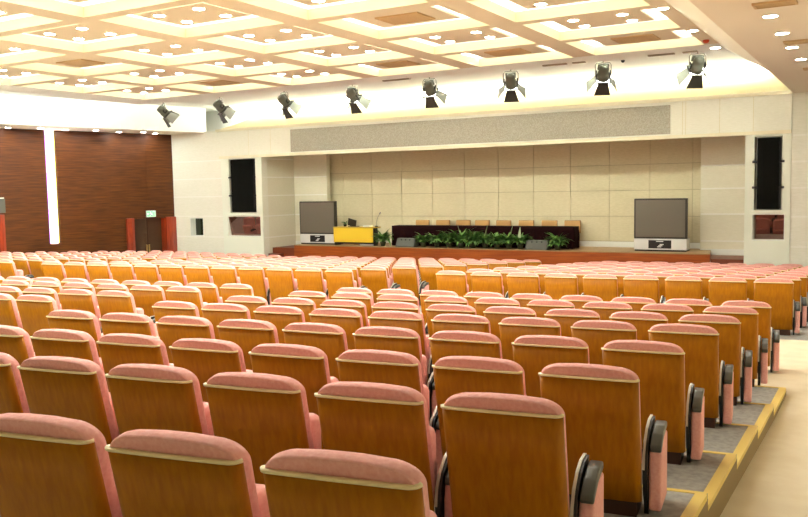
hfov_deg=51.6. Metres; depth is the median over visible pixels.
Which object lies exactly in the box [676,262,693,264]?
seat
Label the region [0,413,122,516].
seat
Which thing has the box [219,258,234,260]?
seat
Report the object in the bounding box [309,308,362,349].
seat
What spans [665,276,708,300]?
seat
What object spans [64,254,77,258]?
seat
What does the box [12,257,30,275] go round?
seat
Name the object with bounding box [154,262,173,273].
seat
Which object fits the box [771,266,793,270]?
seat
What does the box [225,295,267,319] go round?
seat
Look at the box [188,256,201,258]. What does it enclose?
seat
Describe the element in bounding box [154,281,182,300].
seat
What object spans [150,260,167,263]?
seat
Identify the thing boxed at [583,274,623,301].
seat
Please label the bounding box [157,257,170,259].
seat
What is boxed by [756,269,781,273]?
seat
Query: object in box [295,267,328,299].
seat
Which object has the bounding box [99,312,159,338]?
seat
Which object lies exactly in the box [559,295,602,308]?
seat
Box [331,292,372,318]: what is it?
seat
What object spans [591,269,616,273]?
seat
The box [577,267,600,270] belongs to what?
seat
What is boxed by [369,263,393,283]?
seat
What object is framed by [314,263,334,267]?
seat
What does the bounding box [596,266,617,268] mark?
seat
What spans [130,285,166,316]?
seat
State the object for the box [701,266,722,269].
seat
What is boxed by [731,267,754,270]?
seat
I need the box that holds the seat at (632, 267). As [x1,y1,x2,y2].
[625,266,647,269]
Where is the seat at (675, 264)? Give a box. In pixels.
[665,263,683,265]
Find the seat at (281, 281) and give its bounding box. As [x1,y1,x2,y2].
[266,266,297,301]
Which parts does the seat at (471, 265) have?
panel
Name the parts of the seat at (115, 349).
trim, panel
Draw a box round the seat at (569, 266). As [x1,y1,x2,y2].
[566,265,587,268]
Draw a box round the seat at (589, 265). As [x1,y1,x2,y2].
[584,264,603,266]
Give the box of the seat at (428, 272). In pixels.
[419,264,443,289]
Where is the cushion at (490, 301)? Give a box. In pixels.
[476,297,519,306]
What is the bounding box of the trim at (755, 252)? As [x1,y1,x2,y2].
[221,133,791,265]
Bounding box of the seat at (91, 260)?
[87,260,110,271]
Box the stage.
[294,242,710,269]
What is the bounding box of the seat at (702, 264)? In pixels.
[694,263,710,265]
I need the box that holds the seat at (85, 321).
[46,310,103,357]
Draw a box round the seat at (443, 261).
[441,260,459,265]
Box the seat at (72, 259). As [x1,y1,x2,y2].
[69,257,87,271]
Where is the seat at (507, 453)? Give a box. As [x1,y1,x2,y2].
[440,392,603,516]
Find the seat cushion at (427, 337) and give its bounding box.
[426,335,429,361]
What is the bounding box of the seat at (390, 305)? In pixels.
[371,301,430,355]
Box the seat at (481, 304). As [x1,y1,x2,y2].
[474,297,519,316]
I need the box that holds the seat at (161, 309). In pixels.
[152,301,199,336]
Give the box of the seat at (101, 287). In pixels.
[96,283,128,292]
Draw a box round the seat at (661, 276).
[644,273,674,303]
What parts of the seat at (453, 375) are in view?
trim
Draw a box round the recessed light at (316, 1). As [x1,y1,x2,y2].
[311,0,325,2]
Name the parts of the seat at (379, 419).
trim, arm frame, armrest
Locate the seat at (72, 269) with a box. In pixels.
[63,262,90,283]
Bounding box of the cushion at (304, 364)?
[251,343,330,383]
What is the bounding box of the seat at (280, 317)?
[253,305,304,343]
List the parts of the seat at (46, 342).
trim, panel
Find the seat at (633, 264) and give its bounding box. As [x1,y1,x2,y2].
[625,263,644,265]
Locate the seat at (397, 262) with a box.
[394,262,420,281]
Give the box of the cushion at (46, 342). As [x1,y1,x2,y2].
[32,329,100,366]
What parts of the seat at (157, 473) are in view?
trim, panel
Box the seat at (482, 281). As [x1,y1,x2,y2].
[471,271,508,297]
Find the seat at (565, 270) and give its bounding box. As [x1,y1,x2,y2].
[557,268,582,272]
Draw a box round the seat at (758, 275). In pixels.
[736,272,766,278]
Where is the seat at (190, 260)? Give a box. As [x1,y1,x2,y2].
[186,259,202,261]
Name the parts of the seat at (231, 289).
panel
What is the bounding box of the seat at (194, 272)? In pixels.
[184,264,213,283]
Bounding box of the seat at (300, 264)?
[289,263,307,266]
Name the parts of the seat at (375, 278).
panel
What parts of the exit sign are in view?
green panel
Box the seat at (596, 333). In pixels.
[570,320,636,364]
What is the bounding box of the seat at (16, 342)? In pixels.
[0,325,35,364]
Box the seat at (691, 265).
[681,264,700,267]
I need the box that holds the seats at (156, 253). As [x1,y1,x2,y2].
[0,250,339,258]
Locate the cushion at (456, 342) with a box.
[431,330,501,358]
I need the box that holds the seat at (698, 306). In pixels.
[664,298,711,313]
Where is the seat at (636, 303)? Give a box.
[610,297,655,310]
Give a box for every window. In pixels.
[190,218,203,235]
[228,216,260,236]
[752,214,784,240]
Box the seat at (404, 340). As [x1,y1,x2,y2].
[353,326,436,418]
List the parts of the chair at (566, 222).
backrest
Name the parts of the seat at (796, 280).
panel, arm frame, armrest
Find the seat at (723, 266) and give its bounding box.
[711,265,730,267]
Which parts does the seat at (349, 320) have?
trim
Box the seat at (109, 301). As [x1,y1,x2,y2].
[95,290,158,336]
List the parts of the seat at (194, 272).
panel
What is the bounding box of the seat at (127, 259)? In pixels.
[122,257,136,261]
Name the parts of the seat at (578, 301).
trim, panel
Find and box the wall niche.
[755,136,782,209]
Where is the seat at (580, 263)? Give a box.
[573,262,591,264]
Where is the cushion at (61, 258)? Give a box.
[55,256,69,261]
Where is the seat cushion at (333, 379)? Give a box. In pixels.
[330,376,338,382]
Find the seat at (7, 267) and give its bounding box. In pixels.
[0,259,34,281]
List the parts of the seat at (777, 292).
trim, arm frame, armrest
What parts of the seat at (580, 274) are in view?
panel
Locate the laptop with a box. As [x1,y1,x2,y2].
[348,218,358,226]
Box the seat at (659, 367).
[601,340,703,464]
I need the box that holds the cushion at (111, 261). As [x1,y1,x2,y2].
[110,261,128,262]
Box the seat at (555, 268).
[547,266,568,270]
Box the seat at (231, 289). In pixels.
[220,283,269,305]
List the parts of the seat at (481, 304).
trim, panel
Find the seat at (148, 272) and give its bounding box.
[134,263,161,284]
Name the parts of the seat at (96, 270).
panel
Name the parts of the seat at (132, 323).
trim, panel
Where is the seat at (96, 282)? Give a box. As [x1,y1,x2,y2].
[91,279,118,294]
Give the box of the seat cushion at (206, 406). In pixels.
[203,402,213,435]
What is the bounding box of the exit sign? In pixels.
[146,210,155,216]
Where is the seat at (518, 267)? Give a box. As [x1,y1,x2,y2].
[517,266,539,269]
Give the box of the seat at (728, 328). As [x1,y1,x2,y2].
[678,314,752,405]
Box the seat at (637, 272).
[625,270,652,274]
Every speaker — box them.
[228,159,256,211]
[752,137,784,208]
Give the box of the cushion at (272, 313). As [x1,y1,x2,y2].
[255,305,304,322]
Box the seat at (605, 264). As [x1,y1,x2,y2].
[600,263,617,265]
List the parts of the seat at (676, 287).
trim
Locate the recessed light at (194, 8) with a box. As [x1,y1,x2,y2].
[191,7,205,10]
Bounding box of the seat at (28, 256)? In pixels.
[25,255,39,258]
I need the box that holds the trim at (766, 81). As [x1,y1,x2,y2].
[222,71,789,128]
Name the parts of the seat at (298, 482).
trim, panel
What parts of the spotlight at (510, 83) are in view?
barn door, barn door, barn door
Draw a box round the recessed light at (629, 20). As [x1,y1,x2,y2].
[626,19,637,21]
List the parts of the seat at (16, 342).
trim, panel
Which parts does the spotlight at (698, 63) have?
barn door, barn door, gel frame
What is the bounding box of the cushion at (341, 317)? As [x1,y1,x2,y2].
[311,308,362,326]
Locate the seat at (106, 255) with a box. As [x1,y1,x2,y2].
[99,254,111,257]
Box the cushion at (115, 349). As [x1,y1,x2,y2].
[99,333,169,365]
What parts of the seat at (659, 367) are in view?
trim, panel, arm frame, armrest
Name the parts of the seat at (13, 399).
panel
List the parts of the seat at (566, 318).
trim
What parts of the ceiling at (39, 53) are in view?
coffer panel, coffer panel, coffer panel, coffer panel, coffer panel, coffer panel, coffer panel, coffer panel, coffer panel, coffer panel, coffer panel, coffer panel, coffer panel, coffer panel, coffer panel, coffer panel, coffer panel, coffer panel, coffer panel, coffer panel, coffer panel, coffer panel, coffer panel, coffer panel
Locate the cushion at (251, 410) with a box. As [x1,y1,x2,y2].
[207,372,313,448]
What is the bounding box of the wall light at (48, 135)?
[44,130,59,242]
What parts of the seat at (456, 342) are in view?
trim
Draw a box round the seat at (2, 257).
[0,256,12,260]
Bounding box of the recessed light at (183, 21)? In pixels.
[180,20,192,22]
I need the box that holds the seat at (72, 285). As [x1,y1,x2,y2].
[62,282,97,305]
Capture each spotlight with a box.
[157,103,179,127]
[213,97,236,122]
[277,91,302,118]
[346,85,371,113]
[420,77,447,107]
[497,70,525,101]
[585,61,616,95]
[675,52,709,88]
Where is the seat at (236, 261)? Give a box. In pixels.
[230,260,246,262]
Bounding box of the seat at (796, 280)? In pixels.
[766,275,806,327]
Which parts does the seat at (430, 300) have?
trim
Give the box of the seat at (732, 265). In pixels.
[719,264,739,266]
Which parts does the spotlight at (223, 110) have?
barn door, barn door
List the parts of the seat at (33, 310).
trim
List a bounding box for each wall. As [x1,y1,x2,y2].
[0,94,205,134]
[0,128,174,253]
[171,131,269,256]
[219,94,792,156]
[267,135,745,255]
[329,137,700,242]
[754,92,807,266]
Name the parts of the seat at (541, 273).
panel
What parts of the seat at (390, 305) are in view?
trim, panel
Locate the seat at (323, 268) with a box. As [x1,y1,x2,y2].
[306,265,328,287]
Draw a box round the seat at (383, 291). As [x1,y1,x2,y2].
[377,289,414,296]
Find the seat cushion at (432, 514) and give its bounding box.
[430,510,436,516]
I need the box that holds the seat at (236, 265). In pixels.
[227,263,247,276]
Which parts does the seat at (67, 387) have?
trim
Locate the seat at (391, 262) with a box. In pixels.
[376,260,393,266]
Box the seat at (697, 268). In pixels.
[688,267,712,271]
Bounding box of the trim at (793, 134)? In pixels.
[172,134,807,247]
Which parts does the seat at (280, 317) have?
trim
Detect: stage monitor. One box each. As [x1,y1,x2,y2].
[395,238,418,246]
[525,240,550,249]
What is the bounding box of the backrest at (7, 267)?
[0,259,17,275]
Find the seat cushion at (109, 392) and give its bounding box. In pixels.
[109,392,119,435]
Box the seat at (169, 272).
[159,264,187,285]
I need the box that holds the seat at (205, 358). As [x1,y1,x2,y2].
[169,338,252,401]
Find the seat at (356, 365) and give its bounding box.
[336,349,442,474]
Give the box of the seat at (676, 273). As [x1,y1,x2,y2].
[660,271,688,275]
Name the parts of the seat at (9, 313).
panel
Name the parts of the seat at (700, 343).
trim, panel, arm frame, armrest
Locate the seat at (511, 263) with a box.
[506,260,524,267]
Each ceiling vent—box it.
[56,59,104,66]
[200,80,239,85]
[375,12,434,24]
[376,60,419,67]
[382,78,410,81]
[484,48,530,56]
[542,63,566,66]
[611,34,660,43]
[648,53,674,56]
[682,50,697,53]
[751,0,797,9]
[783,39,807,44]
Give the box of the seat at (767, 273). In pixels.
[746,270,774,275]
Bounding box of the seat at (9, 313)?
[0,293,22,328]
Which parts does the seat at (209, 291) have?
panel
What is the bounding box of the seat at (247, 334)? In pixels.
[217,319,278,369]
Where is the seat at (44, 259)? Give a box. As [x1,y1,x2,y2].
[43,259,64,269]
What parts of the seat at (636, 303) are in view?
trim, panel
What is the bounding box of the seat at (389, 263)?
[372,261,392,272]
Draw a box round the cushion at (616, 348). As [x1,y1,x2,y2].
[604,340,684,357]
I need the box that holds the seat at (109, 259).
[107,256,122,267]
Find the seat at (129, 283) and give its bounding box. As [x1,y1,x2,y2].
[122,280,150,292]
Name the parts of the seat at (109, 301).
trim, panel, armrest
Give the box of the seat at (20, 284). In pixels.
[0,280,30,293]
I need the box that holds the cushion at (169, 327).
[158,316,214,338]
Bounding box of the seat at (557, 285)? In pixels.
[544,273,583,299]
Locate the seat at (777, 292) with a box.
[754,278,799,335]
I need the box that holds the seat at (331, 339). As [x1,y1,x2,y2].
[282,322,348,380]
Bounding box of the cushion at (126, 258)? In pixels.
[123,257,136,259]
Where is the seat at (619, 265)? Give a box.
[611,264,631,267]
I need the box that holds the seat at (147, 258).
[142,256,156,261]
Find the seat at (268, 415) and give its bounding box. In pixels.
[203,372,321,484]
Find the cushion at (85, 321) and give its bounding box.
[48,310,101,340]
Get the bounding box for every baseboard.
[296,241,743,255]
[378,238,699,248]
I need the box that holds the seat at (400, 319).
[368,311,432,382]
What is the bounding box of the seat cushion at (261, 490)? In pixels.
[256,484,269,516]
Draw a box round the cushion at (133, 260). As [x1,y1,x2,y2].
[129,259,146,261]
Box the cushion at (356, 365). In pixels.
[338,349,423,395]
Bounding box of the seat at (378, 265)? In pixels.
[366,264,393,287]
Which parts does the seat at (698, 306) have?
trim, panel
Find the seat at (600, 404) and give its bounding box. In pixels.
[538,363,666,516]
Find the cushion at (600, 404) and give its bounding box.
[541,363,641,463]
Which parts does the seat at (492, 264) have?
panel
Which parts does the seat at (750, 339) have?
panel, trim, arm frame, armrest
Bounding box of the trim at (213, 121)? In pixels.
[206,66,767,131]
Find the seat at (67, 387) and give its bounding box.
[17,356,119,444]
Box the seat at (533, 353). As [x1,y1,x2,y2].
[511,335,588,397]
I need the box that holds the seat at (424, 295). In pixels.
[419,290,457,324]
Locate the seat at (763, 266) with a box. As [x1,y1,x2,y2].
[750,264,768,267]
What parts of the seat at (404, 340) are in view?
trim, panel, arm frame, armrest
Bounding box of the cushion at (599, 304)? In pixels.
[584,301,631,307]
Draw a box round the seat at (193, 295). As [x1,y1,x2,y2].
[166,286,207,317]
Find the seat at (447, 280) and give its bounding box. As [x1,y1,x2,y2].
[436,270,471,297]
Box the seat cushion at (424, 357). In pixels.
[422,355,426,385]
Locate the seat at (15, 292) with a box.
[0,286,22,307]
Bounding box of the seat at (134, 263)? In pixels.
[131,261,151,273]
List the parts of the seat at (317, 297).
trim, panel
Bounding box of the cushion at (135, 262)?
[131,261,151,263]
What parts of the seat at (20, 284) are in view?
panel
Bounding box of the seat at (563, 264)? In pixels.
[556,263,575,266]
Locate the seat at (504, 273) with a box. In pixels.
[499,269,526,297]
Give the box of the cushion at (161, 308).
[154,301,199,316]
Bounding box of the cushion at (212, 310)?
[203,303,250,318]
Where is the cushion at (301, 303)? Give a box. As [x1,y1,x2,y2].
[273,297,315,309]
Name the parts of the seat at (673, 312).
panel, trim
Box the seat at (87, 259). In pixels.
[85,258,99,270]
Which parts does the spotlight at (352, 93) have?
barn door, barn door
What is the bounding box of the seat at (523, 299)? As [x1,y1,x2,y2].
[510,293,552,307]
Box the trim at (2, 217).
[0,215,6,251]
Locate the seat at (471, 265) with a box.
[467,262,488,269]
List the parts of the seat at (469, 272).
panel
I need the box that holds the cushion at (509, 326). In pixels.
[500,317,560,335]
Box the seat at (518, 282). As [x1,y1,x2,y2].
[507,272,544,297]
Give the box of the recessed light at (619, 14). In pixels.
[616,13,628,15]
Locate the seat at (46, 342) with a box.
[30,329,108,390]
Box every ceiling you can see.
[0,0,724,104]
[0,0,757,111]
[689,0,807,92]
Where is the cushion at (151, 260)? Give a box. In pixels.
[150,260,167,261]
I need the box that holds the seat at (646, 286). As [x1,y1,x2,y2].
[623,275,665,303]
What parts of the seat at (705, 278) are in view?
panel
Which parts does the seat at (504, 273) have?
panel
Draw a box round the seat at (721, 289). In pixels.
[709,277,753,305]
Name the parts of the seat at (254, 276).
panel, arm frame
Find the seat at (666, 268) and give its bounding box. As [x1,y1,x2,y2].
[657,267,679,270]
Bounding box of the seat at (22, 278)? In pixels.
[5,276,32,284]
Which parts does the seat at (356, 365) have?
trim, panel, arm frame, armrest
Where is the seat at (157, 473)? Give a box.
[105,429,269,516]
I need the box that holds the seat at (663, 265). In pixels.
[654,264,673,266]
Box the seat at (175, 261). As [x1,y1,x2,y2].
[172,260,188,263]
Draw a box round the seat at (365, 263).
[350,261,367,265]
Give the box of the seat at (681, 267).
[670,266,691,268]
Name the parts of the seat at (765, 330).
trim, panel, arm frame, armrest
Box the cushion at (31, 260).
[28,258,43,262]
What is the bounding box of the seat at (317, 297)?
[288,291,327,308]
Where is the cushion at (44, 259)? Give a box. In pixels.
[44,259,59,261]
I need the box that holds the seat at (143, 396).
[105,364,213,435]
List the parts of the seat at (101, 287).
panel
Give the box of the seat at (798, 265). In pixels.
[782,264,802,267]
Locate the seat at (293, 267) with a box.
[279,264,300,287]
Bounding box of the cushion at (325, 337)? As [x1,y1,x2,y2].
[284,322,347,350]
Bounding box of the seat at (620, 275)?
[606,272,635,296]
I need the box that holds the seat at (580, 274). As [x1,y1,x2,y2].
[569,271,597,294]
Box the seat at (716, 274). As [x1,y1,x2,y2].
[698,271,726,276]
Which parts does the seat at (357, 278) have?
panel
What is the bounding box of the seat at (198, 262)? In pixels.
[193,261,211,264]
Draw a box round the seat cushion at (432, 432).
[429,426,436,485]
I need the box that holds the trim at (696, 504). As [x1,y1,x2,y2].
[642,385,785,516]
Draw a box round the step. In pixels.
[268,245,743,263]
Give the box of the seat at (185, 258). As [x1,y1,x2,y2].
[173,255,187,260]
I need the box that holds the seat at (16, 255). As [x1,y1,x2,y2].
[12,254,25,257]
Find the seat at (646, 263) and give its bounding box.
[638,262,656,264]
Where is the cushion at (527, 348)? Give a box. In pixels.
[514,335,588,361]
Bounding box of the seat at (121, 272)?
[110,263,136,283]
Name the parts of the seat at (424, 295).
panel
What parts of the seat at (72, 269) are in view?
panel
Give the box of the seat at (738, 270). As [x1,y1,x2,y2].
[721,268,746,272]
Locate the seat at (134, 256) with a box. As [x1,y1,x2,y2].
[127,255,141,259]
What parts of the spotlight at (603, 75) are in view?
barn door, barn door, gel frame, barn door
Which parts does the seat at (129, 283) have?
panel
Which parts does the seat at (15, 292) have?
panel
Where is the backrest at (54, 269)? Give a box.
[42,261,65,278]
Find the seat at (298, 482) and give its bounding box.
[260,448,436,516]
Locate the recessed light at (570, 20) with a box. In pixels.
[567,19,578,21]
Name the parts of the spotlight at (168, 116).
barn door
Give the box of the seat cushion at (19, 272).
[16,269,23,275]
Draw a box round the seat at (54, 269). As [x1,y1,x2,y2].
[42,261,66,288]
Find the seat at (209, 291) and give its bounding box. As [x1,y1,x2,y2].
[187,282,222,303]
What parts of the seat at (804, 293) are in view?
panel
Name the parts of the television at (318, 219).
control panel, frame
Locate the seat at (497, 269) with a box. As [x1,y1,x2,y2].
[493,267,517,271]
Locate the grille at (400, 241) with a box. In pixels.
[396,238,413,245]
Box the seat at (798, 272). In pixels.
[783,271,807,291]
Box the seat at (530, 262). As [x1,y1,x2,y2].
[523,259,540,265]
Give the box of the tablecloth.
[392,225,579,248]
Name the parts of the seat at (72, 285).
panel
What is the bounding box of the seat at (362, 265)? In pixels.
[344,262,364,267]
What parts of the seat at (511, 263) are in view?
panel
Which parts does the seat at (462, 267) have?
panel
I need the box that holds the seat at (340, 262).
[326,260,343,264]
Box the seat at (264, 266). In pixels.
[252,264,272,277]
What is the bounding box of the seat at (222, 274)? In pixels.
[211,265,240,296]
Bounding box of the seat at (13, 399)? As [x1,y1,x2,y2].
[0,352,29,413]
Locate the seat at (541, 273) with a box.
[534,270,561,293]
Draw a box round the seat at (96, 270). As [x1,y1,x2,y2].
[86,262,112,281]
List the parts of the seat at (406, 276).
panel, armrest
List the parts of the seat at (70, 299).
trim, panel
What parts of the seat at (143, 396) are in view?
trim, panel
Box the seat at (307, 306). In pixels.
[271,297,315,322]
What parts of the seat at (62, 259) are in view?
panel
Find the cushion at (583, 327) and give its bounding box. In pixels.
[572,320,636,334]
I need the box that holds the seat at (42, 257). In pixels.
[40,256,54,259]
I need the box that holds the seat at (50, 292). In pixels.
[22,287,61,309]
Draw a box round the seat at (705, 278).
[683,273,714,299]
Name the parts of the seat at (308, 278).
panel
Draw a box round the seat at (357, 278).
[333,266,362,287]
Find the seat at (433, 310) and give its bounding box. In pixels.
[426,304,476,348]
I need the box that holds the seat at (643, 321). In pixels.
[609,311,667,340]
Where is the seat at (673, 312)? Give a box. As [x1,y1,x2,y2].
[641,304,693,323]
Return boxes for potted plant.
[372,230,392,245]
[414,232,434,246]
[425,232,447,246]
[439,231,464,247]
[445,224,477,247]
[457,230,484,247]
[476,224,499,248]
[484,231,507,248]
[495,226,517,248]
[511,229,533,248]
[546,232,572,249]
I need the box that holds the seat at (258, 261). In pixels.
[251,260,267,263]
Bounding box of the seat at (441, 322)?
[431,314,490,333]
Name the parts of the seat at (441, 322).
trim, panel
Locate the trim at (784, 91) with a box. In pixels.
[215,90,792,158]
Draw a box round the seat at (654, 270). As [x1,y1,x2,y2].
[642,268,666,272]
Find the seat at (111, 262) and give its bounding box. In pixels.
[108,261,128,272]
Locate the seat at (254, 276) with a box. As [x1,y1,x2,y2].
[238,266,271,304]
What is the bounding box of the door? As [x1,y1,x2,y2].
[134,218,161,252]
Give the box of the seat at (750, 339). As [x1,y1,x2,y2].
[703,306,767,386]
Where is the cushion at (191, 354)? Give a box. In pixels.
[171,338,245,371]
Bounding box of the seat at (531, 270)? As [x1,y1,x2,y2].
[525,268,549,272]
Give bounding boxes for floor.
[434,386,778,516]
[720,339,807,516]
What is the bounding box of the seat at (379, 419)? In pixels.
[314,381,452,516]
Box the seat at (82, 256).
[78,255,91,258]
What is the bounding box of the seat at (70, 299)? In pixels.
[58,289,102,332]
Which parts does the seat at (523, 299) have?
panel, trim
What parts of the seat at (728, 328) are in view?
trim, panel, arm frame, armrest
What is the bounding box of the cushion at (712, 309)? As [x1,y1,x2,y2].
[704,306,757,312]
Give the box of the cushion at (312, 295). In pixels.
[289,291,327,299]
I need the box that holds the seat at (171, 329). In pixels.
[156,316,214,362]
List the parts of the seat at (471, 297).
panel, trim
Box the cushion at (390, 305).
[373,301,419,313]
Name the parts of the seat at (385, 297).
trim, panel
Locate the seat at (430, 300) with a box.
[424,296,467,334]
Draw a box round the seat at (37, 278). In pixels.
[32,277,60,284]
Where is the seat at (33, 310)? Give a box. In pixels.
[15,294,57,349]
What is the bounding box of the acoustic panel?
[290,105,669,151]
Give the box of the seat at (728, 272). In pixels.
[711,270,737,274]
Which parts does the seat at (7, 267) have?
panel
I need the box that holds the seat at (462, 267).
[444,263,466,272]
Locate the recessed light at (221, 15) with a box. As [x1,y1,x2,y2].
[219,14,231,16]
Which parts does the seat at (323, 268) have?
panel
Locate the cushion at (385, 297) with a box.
[378,294,419,308]
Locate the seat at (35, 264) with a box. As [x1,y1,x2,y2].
[27,258,44,277]
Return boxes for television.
[299,201,342,244]
[634,198,689,251]
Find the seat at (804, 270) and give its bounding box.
[790,269,807,271]
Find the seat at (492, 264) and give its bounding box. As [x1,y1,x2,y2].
[487,261,507,269]
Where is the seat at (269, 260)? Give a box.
[262,259,276,261]
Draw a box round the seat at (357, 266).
[339,264,362,285]
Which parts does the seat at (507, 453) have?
trim, panel, arm frame, armrest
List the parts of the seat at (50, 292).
trim, panel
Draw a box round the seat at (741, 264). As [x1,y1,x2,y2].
[728,263,746,265]
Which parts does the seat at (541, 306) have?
trim, panel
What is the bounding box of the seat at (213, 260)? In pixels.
[208,259,223,262]
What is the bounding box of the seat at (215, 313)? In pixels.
[201,303,250,339]
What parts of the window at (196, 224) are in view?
pane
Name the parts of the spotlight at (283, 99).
barn door, barn door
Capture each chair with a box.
[416,220,429,224]
[436,220,449,224]
[456,220,470,224]
[475,220,489,225]
[496,220,510,225]
[519,220,533,225]
[542,220,557,225]
[564,220,580,246]
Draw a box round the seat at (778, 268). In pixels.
[762,267,787,272]
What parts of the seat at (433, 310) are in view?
trim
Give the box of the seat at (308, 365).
[248,343,338,448]
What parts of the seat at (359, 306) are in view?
trim, panel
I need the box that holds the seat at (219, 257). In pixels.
[217,256,230,259]
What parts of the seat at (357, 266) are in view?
panel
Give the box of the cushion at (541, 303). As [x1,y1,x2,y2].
[528,299,574,308]
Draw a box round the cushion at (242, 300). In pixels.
[227,295,267,305]
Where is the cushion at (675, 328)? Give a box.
[650,323,717,333]
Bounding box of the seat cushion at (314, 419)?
[309,413,321,448]
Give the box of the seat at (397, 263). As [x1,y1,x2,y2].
[394,263,420,300]
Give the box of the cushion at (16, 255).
[13,254,25,256]
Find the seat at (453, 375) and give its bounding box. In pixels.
[432,356,526,456]
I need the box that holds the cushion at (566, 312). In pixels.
[546,308,598,316]
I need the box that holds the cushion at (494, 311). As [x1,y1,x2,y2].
[485,306,535,316]
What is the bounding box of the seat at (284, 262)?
[274,261,291,263]
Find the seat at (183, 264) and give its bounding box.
[178,262,197,274]
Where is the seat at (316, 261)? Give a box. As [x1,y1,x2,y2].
[305,260,320,262]
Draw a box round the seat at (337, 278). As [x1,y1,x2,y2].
[325,268,367,299]
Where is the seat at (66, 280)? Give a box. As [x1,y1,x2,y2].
[61,278,88,287]
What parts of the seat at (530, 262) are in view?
panel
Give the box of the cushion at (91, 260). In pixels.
[88,260,107,263]
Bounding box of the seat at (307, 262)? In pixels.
[296,261,315,264]
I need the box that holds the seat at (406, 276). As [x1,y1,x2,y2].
[392,265,428,305]
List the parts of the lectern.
rail, panel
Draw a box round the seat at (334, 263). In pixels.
[321,262,339,265]
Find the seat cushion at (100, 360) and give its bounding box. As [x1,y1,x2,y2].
[99,357,107,386]
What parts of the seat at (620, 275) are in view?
panel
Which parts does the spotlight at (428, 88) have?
barn door, barn door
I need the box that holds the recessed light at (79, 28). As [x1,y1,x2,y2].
[75,27,88,29]
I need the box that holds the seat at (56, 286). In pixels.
[31,281,62,303]
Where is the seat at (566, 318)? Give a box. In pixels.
[544,308,599,336]
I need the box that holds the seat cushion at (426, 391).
[423,384,429,422]
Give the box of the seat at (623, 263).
[614,262,630,264]
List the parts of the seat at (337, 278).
panel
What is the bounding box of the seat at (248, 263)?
[241,262,258,265]
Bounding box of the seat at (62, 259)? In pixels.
[55,256,69,267]
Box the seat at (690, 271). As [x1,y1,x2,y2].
[675,269,701,273]
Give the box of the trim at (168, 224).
[126,217,176,252]
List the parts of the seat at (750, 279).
panel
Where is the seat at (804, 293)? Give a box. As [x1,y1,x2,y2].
[775,273,807,321]
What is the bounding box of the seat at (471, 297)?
[464,292,503,308]
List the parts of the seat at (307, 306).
trim, panel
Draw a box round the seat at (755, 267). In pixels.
[739,265,761,269]
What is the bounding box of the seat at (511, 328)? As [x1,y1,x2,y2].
[498,317,560,360]
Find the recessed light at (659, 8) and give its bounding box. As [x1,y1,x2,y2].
[656,7,669,9]
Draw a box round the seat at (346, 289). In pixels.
[336,287,374,304]
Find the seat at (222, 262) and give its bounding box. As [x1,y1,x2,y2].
[216,261,234,264]
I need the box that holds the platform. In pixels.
[420,305,807,340]
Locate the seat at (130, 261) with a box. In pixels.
[129,259,146,263]
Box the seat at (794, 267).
[776,265,798,269]
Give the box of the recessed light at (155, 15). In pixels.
[152,14,165,16]
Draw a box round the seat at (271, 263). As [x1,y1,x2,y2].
[264,262,283,265]
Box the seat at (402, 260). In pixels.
[396,260,419,278]
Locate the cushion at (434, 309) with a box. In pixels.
[427,304,476,314]
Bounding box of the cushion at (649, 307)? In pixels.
[642,304,692,310]
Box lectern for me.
[333,226,380,245]
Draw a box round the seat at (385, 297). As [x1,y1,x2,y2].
[376,294,427,334]
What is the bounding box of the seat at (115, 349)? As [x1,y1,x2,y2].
[96,333,173,391]
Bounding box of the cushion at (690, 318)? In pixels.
[679,314,739,322]
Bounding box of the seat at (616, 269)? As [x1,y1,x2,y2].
[610,268,633,271]
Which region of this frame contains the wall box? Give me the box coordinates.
[0,197,5,212]
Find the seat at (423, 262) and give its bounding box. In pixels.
[419,262,440,275]
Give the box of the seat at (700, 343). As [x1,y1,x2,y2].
[648,323,733,427]
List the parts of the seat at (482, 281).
panel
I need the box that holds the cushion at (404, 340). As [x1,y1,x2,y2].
[355,326,424,384]
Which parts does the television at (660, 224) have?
control panel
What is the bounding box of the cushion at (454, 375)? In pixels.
[435,356,525,395]
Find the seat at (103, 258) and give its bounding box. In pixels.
[93,256,107,262]
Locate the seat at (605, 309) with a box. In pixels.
[582,301,631,319]
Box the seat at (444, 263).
[443,261,461,269]
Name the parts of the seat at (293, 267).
panel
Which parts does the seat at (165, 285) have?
panel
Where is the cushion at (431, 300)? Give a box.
[426,296,467,304]
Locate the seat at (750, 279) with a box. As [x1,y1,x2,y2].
[723,274,756,300]
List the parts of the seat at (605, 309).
trim, panel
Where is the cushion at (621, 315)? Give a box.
[611,311,666,319]
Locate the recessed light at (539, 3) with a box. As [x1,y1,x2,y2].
[534,2,546,5]
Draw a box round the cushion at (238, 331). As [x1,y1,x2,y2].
[219,319,278,343]
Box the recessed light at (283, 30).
[280,29,291,31]
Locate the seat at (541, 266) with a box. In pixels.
[538,264,557,267]
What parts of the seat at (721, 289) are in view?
trim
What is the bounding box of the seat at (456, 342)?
[429,330,501,401]
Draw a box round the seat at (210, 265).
[202,263,221,275]
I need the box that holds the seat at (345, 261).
[333,259,348,262]
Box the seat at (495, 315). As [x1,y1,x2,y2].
[483,306,535,338]
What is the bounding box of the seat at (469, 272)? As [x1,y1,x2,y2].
[466,269,493,291]
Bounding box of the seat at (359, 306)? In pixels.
[320,299,369,326]
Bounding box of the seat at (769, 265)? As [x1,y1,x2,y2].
[758,263,774,266]
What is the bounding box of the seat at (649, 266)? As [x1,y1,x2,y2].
[641,265,661,267]
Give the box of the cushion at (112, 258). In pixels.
[107,256,122,260]
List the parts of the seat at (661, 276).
panel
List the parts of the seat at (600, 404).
trim, panel, arm frame, armrest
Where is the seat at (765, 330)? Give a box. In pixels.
[721,300,779,372]
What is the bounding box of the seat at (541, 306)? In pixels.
[527,299,574,317]
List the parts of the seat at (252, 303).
trim, panel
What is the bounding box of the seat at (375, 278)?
[360,266,399,302]

